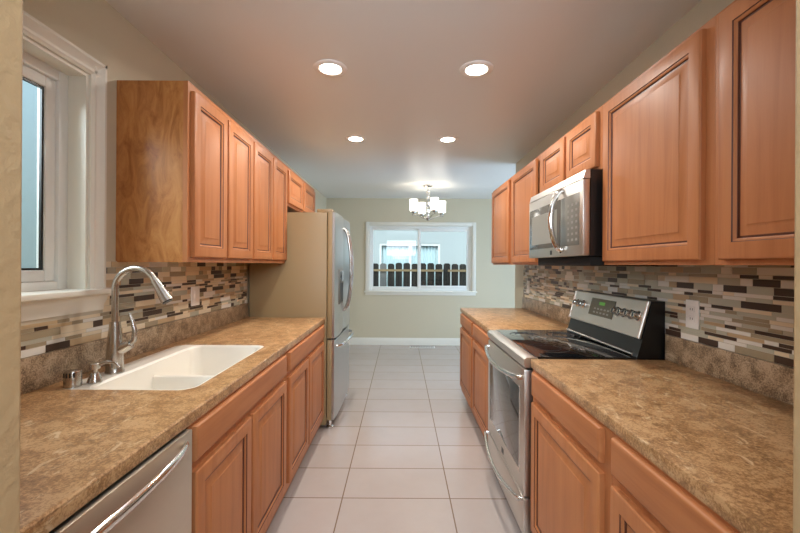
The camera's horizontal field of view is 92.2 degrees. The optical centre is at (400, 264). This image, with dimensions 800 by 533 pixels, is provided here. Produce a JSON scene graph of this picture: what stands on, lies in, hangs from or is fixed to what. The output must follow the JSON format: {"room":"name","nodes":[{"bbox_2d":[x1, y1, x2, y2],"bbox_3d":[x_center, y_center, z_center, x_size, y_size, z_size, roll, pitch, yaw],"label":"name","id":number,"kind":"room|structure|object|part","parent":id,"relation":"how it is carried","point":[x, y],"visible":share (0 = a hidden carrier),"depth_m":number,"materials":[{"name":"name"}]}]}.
{"room":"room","nodes":[
{"label":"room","id":0,"kind":"room"},
{"bbox_2d":[23,0,325,316],"bbox_3d":[-1.326,0.113,3.475,0.140,2.455,6.230,0,0,0],"label":"wall","id":1,"kind":"structure","parent":0,"point":[95,27],"depth_m":1.67,"materials":[{"name":"beige paint"}]},
{"bbox_2d":[21,10,110,321],"bbox_3d":[-1.291,-0.319,1.141,0.185,1.012,0.982,0,0,0],"label":"window","id":2,"kind":"structure","parent":1,"relation":"in","point":[68,277],"depth_m":1.51,"materials":[{"name":"white plastic"}]},
{"bbox_3d":[-1.353,-0.323,1.140,0.036,0.772,0.697,0,0,0],"label":"sash","id":3,"kind":"part","parent":2,"relation":"part of","materials":[{"name":"white plastic"}]},
{"bbox_2d":[21,261,246,358],"bbox_3d":[-1.251,0.147,1.801,0.007,0.326,2.638,0,0,0],"label":"backsplash","id":4,"kind":"structure","parent":1,"relation":"attached to","point":[222,285],"depth_m":1.88,"materials":[{"name":"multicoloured tile"}]},
{"bbox_2d":[191,286,199,305],"bbox_3d":[-1.244,0.191,2.330,0.008,0.116,0.092,0,0,0],"label":"light switch","id":5,"kind":"object","parent":4,"relation":"attached to","point":[195,291],"visible":1,"depth_m":2.32,"materials":[{"name":"white plastic"}]},
{"bbox_2d":[116,80,252,262],"bbox_3d":[-1.085,-0.409,2.047,0.334,0.798,0.713,0,0,0],"label":"upper cabinet","id":6,"kind":"object","parent":1,"relation":"attached to","point":[184,166],"visible":1,"depth_m":1.69,"materials":[{"name":"brown wood"}]},
{"bbox_3d":[-0.928,-0.403,1.877,0.020,0.739,0.326,0,0,0],"label":"door","id":7,"kind":"part","parent":6,"relation":"part of","materials":[{"name":"brown wood"}]},
{"bbox_3d":[-0.924,-0.403,1.877,0.010,0.620,0.207,0,0,0],"label":"raised panel","id":8,"kind":"part","parent":6,"relation":"part of","materials":[{"name":"brown wood"}]},
{"bbox_3d":[-0.948,-0.409,2.047,0.020,0.798,0.713,0,0,0],"label":"frame","id":9,"kind":"part","parent":6,"relation":"part of","materials":[{"name":"brown wood"}]},
{"bbox_3d":[-0.928,-0.403,2.227,0.020,0.739,0.337,0,0,0],"label":"door","id":10,"kind":"part","parent":6,"relation":"part of","materials":[{"name":"brown wood"}]},
{"bbox_3d":[-0.924,-0.403,2.227,0.010,0.620,0.218,0,0,0],"label":"raised panel","id":11,"kind":"part","parent":6,"relation":"part of","materials":[{"name":"brown wood"}]},
{"bbox_2d":[250,135,286,262],"bbox_3d":[-1.085,-0.409,2.764,0.334,0.798,0.715,0,0,0],"label":"upper cabinet","id":12,"kind":"object","parent":1,"relation":"attached to","point":[269,172],"visible":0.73,"depth_m":2.70,"materials":[{"name":"brown wood"}]},
{"bbox_3d":[-0.928,-0.403,2.591,0.020,0.739,0.347,0,0,0],"label":"door","id":13,"kind":"part","parent":12,"relation":"part of","materials":[{"name":"brown wood"}]},
{"bbox_3d":[-0.924,-0.403,2.591,0.010,0.620,0.228,0,0,0],"label":"raised panel","id":14,"kind":"part","parent":12,"relation":"part of","materials":[{"name":"brown wood"}]},
{"bbox_3d":[-0.928,-0.403,2.947,0.020,0.739,0.325,0,0,0],"label":"door","id":15,"kind":"part","parent":12,"relation":"part of","materials":[{"name":"brown wood"}]},
{"bbox_3d":[-0.924,-0.403,2.947,0.010,0.620,0.206,0,0,0],"label":"raised panel","id":16,"kind":"part","parent":12,"relation":"part of","materials":[{"name":"brown wood"}]},
{"bbox_2d":[286,166,314,211],"bbox_3d":[-1.083,-0.648,3.641,0.334,0.320,1.036,0,0,0],"label":"upper cabinet","id":17,"kind":"object","parent":1,"relation":"attached to","point":[300,195],"visible":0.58,"depth_m":3.48,"materials":[{"name":"brown wood"}]},
{"bbox_3d":[-0.926,-0.640,3.390,0.020,0.265,0.460,0,0,0],"label":"door","id":18,"kind":"part","parent":17,"relation":"part of","materials":[{"name":"brown wood"}]},
{"bbox_3d":[-0.923,-0.640,3.390,0.010,0.146,0.341,0,0,0],"label":"raised panel","id":19,"kind":"part","parent":17,"relation":"part of","materials":[{"name":"brown wood"}]},
{"bbox_3d":[-0.926,-0.640,3.888,0.020,0.265,0.465,0,0,0],"label":"door","id":20,"kind":"part","parent":17,"relation":"part of","materials":[{"name":"brown wood"}]},
{"bbox_3d":[-0.923,-0.640,3.888,0.010,0.146,0.346,0,0,0],"label":"raised panel","id":21,"kind":"part","parent":17,"relation":"part of","materials":[{"name":"brown wood"}]},
{"bbox_2d":[266,345,521,532],"bbox_3d":[0.192,1.374,1.725,5.600,0.050,9.450,0,0,0],"label":"floor","id":22,"kind":"structure","parent":0,"point":[404,451],"depth_m":2.63,"materials":[{"name":"beige tile"}]},
{"bbox_2d":[49,429,191,532],"bbox_3d":[-0.882,0.908,0.803,0.646,0.870,0.631,0,0,0],"label":"dishwasher","id":23,"kind":"object","parent":22,"relation":"on","point":[155,496],"visible":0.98,"depth_m":0.92,"materials":[{"name":"silver metal"}]},
{"bbox_3d":[-0.585,0.502,0.805,0.057,0.025,0.576,0,0,0],"label":"handle","id":24,"kind":"part","parent":23,"relation":"part of","materials":[{"name":"silver metal"}]},
{"bbox_2d":[185,353,286,532],"bbox_3d":[-0.920,0.905,1.595,0.630,0.874,0.939,0,0,0],"label":"base cabinet","id":25,"kind":"object","parent":22,"relation":"on","point":[239,445],"visible":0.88,"depth_m":1.50,"materials":[{"name":"brown wood"}]},
{"bbox_3d":[-0.615,0.905,1.351,0.020,0.578,0.422,0,0,0],"label":"door","id":26,"kind":"part","parent":25,"relation":"part of","materials":[{"name":"brown wood"}]},
{"bbox_3d":[-0.612,0.905,1.351,0.010,0.459,0.303,0,0,0],"label":"raised panel","id":27,"kind":"part","parent":25,"relation":"part of","materials":[{"name":"brown wood"}]},
{"bbox_3d":[-0.613,0.532,1.590,0.020,0.104,0.900,0,0,0],"label":"drawer","id":28,"kind":"part","parent":25,"relation":"part of","materials":[{"name":"brown wood"}]},
{"bbox_3d":[-0.615,0.905,1.812,0.020,0.578,0.456,0,0,0],"label":"door","id":29,"kind":"part","parent":25,"relation":"part of","materials":[{"name":"brown wood"}]},
{"bbox_3d":[-0.612,0.905,1.812,0.010,0.459,0.337,0,0,0],"label":"raised panel","id":30,"kind":"part","parent":25,"relation":"part of","materials":[{"name":"brown wood"}]},
{"bbox_2d":[249,209,353,428],"bbox_3d":[-0.842,0.445,3.591,0.792,1.797,0.919,0,0,0],"label":"refrigerator","id":31,"kind":"object","parent":22,"relation":"on","point":[315,280],"visible":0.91,"depth_m":3.13,"materials":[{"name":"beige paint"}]},
{"bbox_3d":[-0.585,0.942,3.592,0.038,0.656,0.911,0,0,0],"label":"freezer drawer","id":32,"kind":"part","parent":31,"relation":"part of","materials":[{"name":"beige paint"}]},
{"bbox_3d":[-0.580,0.088,3.363,0.038,1.031,0.452,0,0,0],"label":"door","id":33,"kind":"part","parent":31,"relation":"part of","materials":[{"name":"beige paint"}]},
{"bbox_3d":[-0.519,0.102,3.370,0.004,0.085,0.176,0,0,0],"label":"dispenser panel","id":34,"kind":"part","parent":31,"relation":"part of","materials":[{"name":"black glass"}]},
{"bbox_3d":[-0.493,0.670,3.592,0.092,0.048,0.763,0,0,0],"label":"handle","id":35,"kind":"part","parent":31,"relation":"part of","materials":[{"name":"silver metal"}]},
{"bbox_3d":[-0.492,0.045,3.542,0.086,0.767,0.027,0,0,0],"label":"handle","id":36,"kind":"part","parent":31,"relation":"part of","materials":[{"name":"silver metal"}]},
{"bbox_3d":[-0.492,0.045,3.643,0.086,0.767,0.027,0,0,0],"label":"handle","id":37,"kind":"part","parent":31,"relation":"part of","materials":[{"name":"silver metal"}]},
{"bbox_2d":[284,323,324,495],"bbox_3d":[-0.920,0.905,2.587,0.630,0.874,1.043,0,0,0],"label":"base cabinet","id":38,"kind":"object","parent":22,"relation":"on","point":[304,377],"visible":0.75,"depth_m":2.40,"materials":[{"name":"brown wood"}]},
{"bbox_2d":[20,303,324,532],"bbox_3d":[-0.935,0.389,1.800,0.643,0.154,2.636,0,0,0],"label":"countertop","id":39,"kind":"structure","parent":38,"relation":"on","point":[75,445],"depth_m":1.15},
{"bbox_2d":[104,265,173,374],"bbox_3d":[-1.039,0.215,1.530,0.260,0.426,0.066,0,0,0],"label":"faucet","id":40,"kind":"object","parent":39,"relation":"on","point":[116,348],"visible":1,"depth_m":1.52,"materials":[{"name":"silver metal"}]},
{"bbox_3d":[-1.077,0.263,1.542,0.039,0.136,0.021,0,0,-10],"label":"lever","id":41,"kind":"part","parent":40,"relation":"part of","materials":[{"name":"silver metal"}]},
{"bbox_3d":[-1.059,0.125,1.530,0.179,0.246,0.025,0,0,0],"label":"spout","id":42,"kind":"part","parent":40,"relation":"part of","materials":[{"name":"silver metal"}]},
{"bbox_2d":[63,345,263,389],"bbox_3d":[-0.952,0.526,1.685,0.472,0.194,0.739,0,0,0],"label":"sink","id":43,"kind":"object","parent":39,"relation":"in","point":[181,367],"visible":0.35,"depth_m":1.77,"materials":[{"name":"white ceramic"}]},
{"bbox_2d":[63,369,81,388],"bbox_3d":[-1.152,0.400,1.351,0.052,0.057,0.053,0,0,0],"label":"air gap","id":44,"kind":"object","parent":43,"relation":"on","point":[72,378],"visible":1,"depth_m":1.33,"materials":[{"name":"silver metal"}]},
{"bbox_2d":[86,360,120,383],"bbox_3d":[-1.087,0.389,1.405,0.107,0.078,0.048,0,0,0],"label":"soap dispenser","id":45,"kind":"object","parent":43,"relation":"on","point":[94,376],"visible":1,"depth_m":1.40,"materials":[{"name":"silver metal"}]},
{"bbox_3d":[-1.071,0.365,1.412,0.077,0.030,0.014,0,0,-9],"label":"spout","id":46,"kind":"part","parent":45,"relation":"part of","materials":[{"name":"silver metal"}]},
{"bbox_3d":[-0.615,0.905,2.315,0.020,0.578,0.430,0,0,0],"label":"door","id":47,"kind":"part","parent":38,"relation":"part of","materials":[{"name":"brown wood"}]},
{"bbox_3d":[-0.612,0.905,2.315,0.010,0.459,0.311,0,0,0],"label":"raised panel","id":48,"kind":"part","parent":38,"relation":"part of","materials":[{"name":"brown wood"}]},
{"bbox_3d":[-0.613,0.532,2.572,0.020,0.104,0.945,0,0,0],"label":"drawer","id":49,"kind":"part","parent":38,"relation":"part of","materials":[{"name":"brown wood"}]},
{"bbox_3d":[-0.615,0.905,2.800,0.020,0.578,0.490,0,0,0],"label":"door","id":50,"kind":"part","parent":38,"relation":"part of","materials":[{"name":"brown wood"}]},
{"bbox_3d":[-0.612,0.905,2.800,0.010,0.459,0.371,0,0,0],"label":"raised panel","id":51,"kind":"part","parent":38,"relation":"part of","materials":[{"name":"brown wood"}]},
{"bbox_2d":[410,346,434,347],"bbox_3d":[0.347,1.347,6.270,0.410,0.006,0.100,0,0,0],"label":"floor vent","id":52,"kind":"object","parent":22,"relation":"in","point":[410,346],"visible":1,"depth_m":6.27,"materials":[{"name":"white plastic"}]},
{"bbox_2d":[460,313,474,414],"bbox_3d":[0.905,0.916,3.522,0.638,0.874,0.673,0,0,0],"label":"base cabinet","id":53,"kind":"object","parent":22,"relation":"on","point":[466,331],"visible":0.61,"depth_m":3.46,"materials":[{"name":"brown wood"}]},
{"bbox_3d":[0.593,0.913,3.533,0.010,0.459,0.486,0,0,0],"label":"raised panel","id":54,"kind":"part","parent":53,"relation":"part of","materials":[{"name":"brown wood"}]},
{"bbox_3d":[0.597,0.913,3.533,0.020,0.578,0.605,0,0,0],"label":"door","id":55,"kind":"part","parent":53,"relation":"part of","materials":[{"name":"brown wood"}]},
{"bbox_3d":[0.599,0.540,3.533,0.020,0.104,0.605,0,0,0],"label":"drawer","id":56,"kind":"part","parent":53,"relation":"part of","materials":[{"name":"brown wood"}]},
{"bbox_2d":[460,297,570,331],"bbox_3d":[0.921,0.401,3.232,0.641,0.154,1.335,0,0,0],"label":"countertop","id":57,"kind":"structure","parent":53,"relation":"on","point":[533,314],"depth_m":3.11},
{"bbox_2d":[472,323,489,439],"bbox_3d":[0.905,0.916,2.878,0.638,0.874,0.611,0,0,0],"label":"base cabinet","id":58,"kind":"object","parent":22,"relation":"on","point":[480,360],"visible":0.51,"depth_m":2.86,"materials":[{"name":"brown wood"}]},
{"bbox_3d":[0.617,0.865,2.878,0.020,0.774,0.611,0,0,0],"label":"frame","id":59,"kind":"part","parent":58,"relation":"part of","materials":[{"name":"brown wood"}]},
{"bbox_3d":[0.593,0.913,2.882,0.010,0.459,0.446,0,0,0],"label":"raised panel","id":60,"kind":"part","parent":58,"relation":"part of","materials":[{"name":"brown wood"}]},
{"bbox_3d":[0.599,0.540,2.882,0.020,0.104,0.565,0,0,0],"label":"drawer","id":61,"kind":"part","parent":58,"relation":"part of","materials":[{"name":"brown wood"}]},
{"bbox_2d":[530,369,611,532],"bbox_3d":[0.905,0.916,1.442,0.638,0.874,0.663,0,0,0],"label":"base cabinet","id":62,"kind":"object","parent":22,"relation":"on","point":[571,476],"visible":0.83,"depth_m":1.37,"materials":[{"name":"brown wood"}]},
{"bbox_3d":[0.593,0.913,1.446,0.010,0.459,0.478,0,0,0],"label":"raised panel","id":63,"kind":"part","parent":62,"relation":"part of","materials":[{"name":"brown wood"}]},
{"bbox_3d":[0.599,0.540,1.446,0.020,0.104,0.597,0,0,0],"label":"drawer","id":64,"kind":"part","parent":62,"relation":"part of","materials":[{"name":"brown wood"}]},
{"bbox_2d":[531,335,793,532],"bbox_3d":[0.921,0.401,1.133,0.641,0.154,1.303,0,0,0],"label":"countertop","id":65,"kind":"structure","parent":62,"relation":"on","point":[718,422],"depth_m":1.11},
{"bbox_2d":[484,291,664,532],"bbox_3d":[0.870,0.762,2.178,0.719,1.182,0.761,0,0,0],"label":"range","id":66,"kind":"object","parent":22,"relation":"on","point":[602,326],"visible":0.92,"depth_m":1.99,"materials":[{"name":"silver metal"}]},
{"bbox_3d":[0.574,0.793,2.485,0.003,0.420,0.012,0,0,0],"label":"window trim","id":67,"kind":"part","parent":66,"relation":"part of","materials":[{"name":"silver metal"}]},
{"bbox_3d":[0.543,1.119,2.175,0.061,0.052,0.733,0,0,0],"label":"handle","id":68,"kind":"part","parent":66,"relation":"part of","materials":[{"name":"silver metal"}]},
{"bbox_3d":[0.544,0.547,2.175,0.065,0.047,0.716,0,0,0],"label":"handle","id":69,"kind":"part","parent":66,"relation":"part of","materials":[{"name":"silver metal"}]},
{"bbox_3d":[0.595,1.188,2.175,0.044,0.177,0.744,0,0,0],"label":"drawer","id":70,"kind":"part","parent":66,"relation":"part of","materials":[{"name":"silver metal"}]},
{"bbox_3d":[0.597,0.792,2.175,0.044,0.596,0.744,0,0,0],"label":"oven door","id":71,"kind":"part","parent":66,"relation":"part of","materials":[{"name":"silver metal"}]},
{"bbox_3d":[0.605,0.459,2.175,0.065,0.049,0.756,0,0,0],"label":"trim","id":72,"kind":"part","parent":66,"relation":"part of","materials":[{"name":"silver metal"}]},
{"bbox_3d":[0.574,0.793,1.865,0.003,0.420,0.012,0,0,0],"label":"window trim","id":73,"kind":"part","parent":66,"relation":"part of","materials":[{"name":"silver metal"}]},
{"bbox_2d":[497,330,636,359],"bbox_3d":[0.873,0.445,2.175,0.488,0.025,0.754,0,0,0],"label":"cooktop","id":74,"kind":"object","parent":66,"relation":"in","point":[538,344],"depth_m":2.05,"materials":[{"name":"grey glass"}]},
{"bbox_3d":[1.141,0.262,2.549,0.063,0.177,0.018,0,0,0],"label":"trim","id":75,"kind":"part","parent":66,"relation":"part of","materials":[{"name":"silver metal"}]},
{"bbox_3d":[1.126,0.246,2.475,0.042,0.048,0.048,0,0,0],"label":"knob","id":76,"kind":"part","parent":66,"relation":"part of","materials":[{"name":"silver metal"}]},
{"bbox_3d":[1.126,0.246,2.400,0.042,0.048,0.048,0,0,0],"label":"knob","id":77,"kind":"part","parent":66,"relation":"part of","materials":[{"name":"silver metal"}]},
{"bbox_3d":[1.095,0.425,2.175,0.016,0.016,0.716,0,0,0],"label":"trim","id":78,"kind":"part","parent":66,"relation":"part of","materials":[{"name":"silver metal"}]},
{"bbox_3d":[1.143,0.263,2.179,0.059,0.180,0.740,0,0,0],"label":"control panel","id":79,"kind":"part","parent":66,"relation":"part of","materials":[{"name":"silver metal"}]},
{"bbox_3d":[1.126,0.246,2.025,0.042,0.048,0.048,0,0,0],"label":"knob","id":80,"kind":"part","parent":66,"relation":"part of","materials":[{"name":"silver metal"}]},
{"bbox_3d":[1.126,0.246,1.965,0.042,0.048,0.048,0,0,0],"label":"knob","id":81,"kind":"part","parent":66,"relation":"part of","materials":[{"name":"silver metal"}]},
{"bbox_3d":[1.126,0.246,1.905,0.042,0.048,0.048,0,0,0],"label":"knob","id":82,"kind":"part","parent":66,"relation":"part of","materials":[{"name":"silver metal"}]},
{"bbox_3d":[1.126,0.246,1.845,0.042,0.048,0.048,0,0,0],"label":"knob","id":83,"kind":"part","parent":66,"relation":"part of","materials":[{"name":"silver metal"}]},
{"bbox_3d":[1.141,0.262,1.809,0.063,0.177,0.018,0,0,0],"label":"trim","id":84,"kind":"part","parent":66,"relation":"part of","materials":[{"name":"silver metal"}]},
{"bbox_2d":[610,431,740,532],"bbox_3d":[0.905,0.916,0.796,0.638,0.874,0.626,0,0,0],"label":"base cabinet","id":85,"kind":"object","parent":22,"relation":"on","point":[644,499],"visible":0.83,"depth_m":0.92,"materials":[{"name":"brown wood"}]},
{"bbox_3d":[0.593,0.913,0.792,0.010,0.459,0.466,0,0,0],"label":"raised panel","id":86,"kind":"part","parent":85,"relation":"part of","materials":[{"name":"brown wood"}]},
{"bbox_3d":[0.597,0.913,0.792,0.020,0.578,0.585,0,0,0],"label":"door","id":87,"kind":"part","parent":85,"relation":"part of","materials":[{"name":"brown wood"}]},
{"bbox_2d":[0,0,799,532],"bbox_3d":[0.199,0.122,0.420,5.600,2.455,0.120,0,0,0],"label":"wall","id":88,"kind":"structure","parent":0,"point":[11,11],"depth_m":0.47,"materials":[{"name":"brown paint"}]},
{"bbox_2d":[105,0,701,198],"bbox_3d":[0.277,-1.205,1.795,5.740,0.200,9.590,0,0,0],"label":"ceiling","id":89,"kind":"structure","parent":0,"point":[403,88],"depth_m":2.20,"materials":[{"name":"white paint"}]},
{"bbox_2d":[313,59,346,76],"bbox_3d":[-0.398,-1.105,2.175,0.189,0.009,0.189,0,0,0],"label":"recessed light","id":90,"kind":"object","parent":89,"relation":"in","point":[326,67],"visible":1,"depth_m":2.16,"materials":[{"name":"white plastic"}]},
{"bbox_2d":[345,135,365,141],"bbox_3d":[-0.398,-1.105,3.390,0.189,0.009,0.189,0,0,0],"label":"recessed light","id":91,"kind":"object","parent":89,"relation":"in","point":[352,138],"visible":1,"depth_m":3.37,"materials":[{"name":"white plastic"}]},
{"bbox_2d":[410,185,445,220],"bbox_3d":[0.377,-0.855,5.380,0.416,0.500,0.416,0,0,25],"label":"chandelier","id":92,"kind":"object","parent":89,"relation":"hanging from","point":[434,204],"visible":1,"depth_m":5.36,"materials":[{"name":"white glass"}]},
{"bbox_3d":[0.175,-0.817,5.306,0.112,0.159,0.112,0,0,0],"label":"lamp shade","id":93,"kind":"part","parent":92,"relation":"part of","materials":[{"name":"white glass"}]},
{"bbox_3d":[0.303,-0.816,5.582,0.112,0.159,0.112,0,0,0],"label":"lamp shade","id":94,"kind":"part","parent":92,"relation":"part of","materials":[{"name":"white glass"}]},
{"bbox_3d":[0.450,-0.815,5.178,0.112,0.159,0.112,0,0,0],"label":"lamp shade","id":95,"kind":"part","parent":92,"relation":"part of","materials":[{"name":"white glass"}]},
{"bbox_3d":[0.579,-0.814,5.454,0.112,0.159,0.112,0,0,0],"label":"lamp shade","id":96,"kind":"part","parent":92,"relation":"part of","materials":[{"name":"white glass"}]},
{"bbox_2d":[437,135,458,142],"bbox_3d":[0.412,-1.100,3.390,0.189,0.009,0.189,0,0,0],"label":"recessed light","id":97,"kind":"object","parent":89,"relation":"in","point":[444,139],"visible":1,"depth_m":3.38,"materials":[{"name":"white plastic"}]},
{"bbox_2d":[460,60,493,77],"bbox_3d":[0.427,-1.100,2.175,0.189,0.009,0.189,0,0,0],"label":"recessed light","id":98,"kind":"object","parent":89,"relation":"in","point":[477,68],"visible":1,"depth_m":2.16,"materials":[{"name":"white plastic"}]},
{"bbox_2d":[326,198,514,337],"bbox_3d":[0.872,0.126,6.520,4.255,2.455,0.140,0,0,0],"label":"wall","id":99,"kind":"structure","parent":0,"point":[370,316],"depth_m":6.45,"materials":[{"name":"beige paint"}]},
{"bbox_2d":[349,338,459,345],"bbox_3d":[0.865,1.293,6.442,4.255,0.120,0.015,0,0,0],"label":"baseboard","id":100,"kind":"structure","parent":99,"relation":"attached to","point":[353,341],"depth_m":6.43,"materials":[{"name":"white paint"}]},
{"bbox_2d":[364,222,476,295],"bbox_3d":[0.331,-0.097,6.478,1.886,1.223,0.145,0,0,0],"label":"window","id":101,"kind":"structure","parent":99,"relation":"in","point":[469,289],"depth_m":6.49,"materials":[{"name":"white plastic"}]},
{"bbox_3d":[-0.083,-0.102,6.534,0.816,1.013,0.024,0,0,0],"label":"fixed sash","id":102,"kind":"part","parent":101,"relation":"part of","materials":[{"name":"white plastic"}]},
{"bbox_3d":[0.719,-0.098,6.506,0.866,1.013,0.024,0,0,0],"label":"sliding sash","id":103,"kind":"part","parent":101,"relation":"part of","materials":[{"name":"clear glass"}]},
{"bbox_2d":[515,0,734,334],"bbox_3d":[1.304,0.128,2.280,0.120,2.455,3.840,0,0,0],"label":"wall","id":104,"kind":"structure","parent":0,"point":[704,11],"depth_m":2.09,"materials":[{"name":"beige paint"}]},
{"bbox_2d":[491,176,512,264],"bbox_3d":[1.087,-0.374,3.623,0.319,0.753,0.693,0,0,0],"label":"upper cabinet","id":105,"kind":"object","parent":104,"relation":"attached to","point":[502,196],"visible":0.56,"depth_m":3.53,"materials":[{"name":"brown wood"}]},
{"bbox_3d":[0.934,-0.373,3.635,0.010,0.599,0.501,0,0,0],"label":"raised panel","id":106,"kind":"part","parent":105,"relation":"part of","materials":[{"name":"brown wood"}]},
{"bbox_2d":[511,153,541,264],"bbox_3d":[1.087,-0.374,2.930,0.319,0.753,0.688,0,0,0],"label":"upper cabinet","id":107,"kind":"object","parent":104,"relation":"attached to","point":[526,183],"visible":0.42,"depth_m":2.94,"materials":[{"name":"brown wood"}]},
{"bbox_3d":[0.934,-0.373,2.947,0.010,0.599,0.456,0,0,0],"label":"raised panel","id":108,"kind":"part","parent":107,"relation":"part of","materials":[{"name":"brown wood"}]},
{"bbox_2d":[541,103,604,191],"bbox_3d":[1.088,-0.601,2.188,0.319,0.300,0.793,0,0,0],"label":"upper cabinet","id":109,"kind":"object","parent":104,"relation":"attached to","point":[580,149],"visible":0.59,"depth_m":2.06,"materials":[{"name":"brown wood"}]},
{"bbox_3d":[0.935,-0.600,2.385,0.010,0.145,0.241,0,0,0],"label":"raised panel","id":110,"kind":"part","parent":109,"relation":"part of","materials":[{"name":"brown wood"}]},
{"bbox_3d":[0.939,-0.600,2.385,0.020,0.264,0.360,0,0,0],"label":"door","id":111,"kind":"part","parent":109,"relation":"part of","materials":[{"name":"brown wood"}]},
{"bbox_3d":[0.935,-0.600,2.005,0.010,0.145,0.211,0,0,0],"label":"raised panel","id":112,"kind":"part","parent":109,"relation":"part of","materials":[{"name":"brown wood"}]},
{"bbox_3d":[0.939,-0.600,2.005,0.020,0.264,0.330,0,0,0],"label":"door","id":113,"kind":"part","parent":109,"relation":"part of","materials":[{"name":"brown wood"}]},
{"bbox_2d":[529,169,657,265],"bbox_3d":[1.009,-0.220,2.181,0.472,0.453,0.758,0,0,0],"label":"microwave","id":114,"kind":"object","parent":109,"relation":"attached to","point":[566,218],"visible":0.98,"depth_m":1.94,"materials":[{"name":"silver metal"}]},
{"bbox_3d":[0.817,-0.229,2.025,0.088,0.343,0.028,0,0,0],"label":"handle","id":115,"kind":"part","parent":114,"relation":"part of","materials":[{"name":"silver metal"}]},
{"bbox_3d":[0.868,-0.223,2.181,0.034,0.362,0.758,0,0,0],"label":"door","id":116,"kind":"part","parent":114,"relation":"part of","materials":[{"name":"silver metal"}]},
{"bbox_3d":[0.851,-0.221,1.944,0.002,0.252,0.213,0,0,0],"label":"control panel","id":117,"kind":"part","parent":114,"relation":"part of","materials":[{"name":"grey metal"}]},
{"bbox_2d":[523,265,793,367],"bbox_3d":[1.240,0.163,2.186,0.007,0.324,3.408,0,0,0],"label":"backsplash","id":118,"kind":"structure","parent":104,"relation":"attached to","point":[748,310],"depth_m":1.53,"materials":[{"name":"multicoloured tile"}]},
{"bbox_2d":[527,281,529,292],"bbox_3d":[1.231,0.215,3.730,0.008,0.116,0.070,0,0,0],"label":"wall outlet","id":119,"kind":"object","parent":118,"relation":"attached to","point":[528,282],"visible":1,"depth_m":3.71,"materials":[{"name":"white plastic"}]},
{"bbox_2d":[686,299,699,329],"bbox_3d":[1.231,0.210,1.628,0.008,0.120,0.072,0,0,0],"label":"wall outlet","id":120,"kind":"object","parent":118,"relation":"attached to","point":[692,306],"visible":1,"depth_m":1.62,"materials":[{"name":"white plastic"}]},
{"bbox_2d":[689,306,694,312],"bbox_3d":[1.228,0.190,1.628,0.002,0.028,0.032,0,0,0],"label":"receptacle","id":121,"kind":"object","parent":120,"relation":"attached to","point":[691,308],"depth_m":1.62,"materials":[{"name":"white plastic"}]},
{"bbox_2d":[689,315,694,322],"bbox_3d":[1.228,0.230,1.628,0.002,0.028,0.032,0,0,0],"label":"receptacle","id":122,"kind":"object","parent":120,"relation":"attached to","point":[691,317],"depth_m":1.63,"materials":[{"name":"white plastic"}]},
{"bbox_2d":[602,16,788,265],"bbox_3d":[1.087,-0.374,1.475,0.319,0.753,0.628,0,0,0],"label":"upper cabinet","id":123,"kind":"object","parent":104,"relation":"attached to","point":[659,131],"visible":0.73,"depth_m":1.35,"materials":[{"name":"brown wood"}]},
{"bbox_3d":[0.934,-0.373,1.485,0.010,0.599,0.459,0,0,0],"label":"raised panel","id":124,"kind":"part","parent":123,"relation":"part of","materials":[{"name":"brown wood"}]},
{"bbox_3d":[0.937,-0.373,1.485,0.020,0.718,0.578,0,0,0],"label":"door","id":125,"kind":"part","parent":123,"relation":"part of","materials":[{"name":"brown wood"}]},
{"bbox_3d":[0.957,-0.375,1.475,0.020,0.753,0.628,0,0,0],"label":"frame","id":126,"kind":"part","parent":123,"relation":"part of","materials":[{"name":"brown wood"}]},
{"bbox_2d":[715,0,795,265],"bbox_3d":[1.087,-0.374,0.821,0.319,0.753,0.676,0,0,0],"label":"upper cabinet","id":127,"kind":"object","parent":104,"relation":"attached to","point":[756,39],"visible":1,"depth_m":1.01,"materials":[{"name":"brown wood"}]},
{"bbox_3d":[0.934,-0.373,0.814,0.010,0.599,0.509,0,0,0],"label":"raised panel","id":128,"kind":"part","parent":127,"relation":"part of","materials":[{"name":"brown wood"}]},
{"label":"outside","id":129,"kind":"structure","parent":0,"visible":0},
{"bbox_3d":[1.490,1.632,14.295,21.000,0.050,15.410,0,0,0],"label":"ground","id":130,"kind":"structure","parent":129,"visible":0},
{"bbox_2d":[373,263,465,286],"bbox_3d":[0.495,0.783,8.194,4.200,1.635,0.148,0,0,0],"label":"picket fence","id":131,"kind":"object","parent":130,"relation":"on","point":[383,269],"visible":0.3,"depth_m":8.25,"materials":[{"name":"brown wood"}]},
{"bbox_3d":[0.499,0.129,8.229,4.200,0.045,0.039,0,0,0],"label":"rail","id":132,"kind":"part","parent":131,"relation":"part of","materials":[{"name":"brown wood"}]},
{"bbox_3d":[0.940,0.849,8.165,0.090,1.510,0.089,0,0,0],"label":"fence post","id":133,"kind":"part","parent":131,"relation":"part of","materials":[{"name":"brown wood"}]},
{"bbox_2d":[373,230,466,286],"bbox_3d":[0.504,-0.674,12.750,15.600,4.550,4.500,0,0,0],"label":"house","id":134,"kind":"structure","parent":130,"relation":"on","point":[389,246],"depth_m":11.00,"materials":[{"name":"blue paint"}]},
{"bbox_2d":[382,246,437,286],"bbox_3d":[0.249,0.100,11.128,1.640,1.400,0.047,0,0,0],"label":"curtain","id":135,"kind":"object","parent":134,"relation":"hanging from","point":[390,254],"depth_m":11.12,"materials":[{"name":"white fabric"}]},
{"bbox_3d":[-5.207,1.592,1.295,7.605,0.050,10.590,0,0,0],"label":"yard","id":136,"kind":"structure","parent":0,"visible":0},
{"bbox_2d":[21,80,36,267],"bbox_3d":[-2.875,-0.044,1.100,0.250,3.250,6.200,0,0,0],"label":"wall","id":137,"kind":"structure","parent":136,"relation":"on","point":[29,91],"depth_m":2.84,"materials":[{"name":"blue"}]}
]}

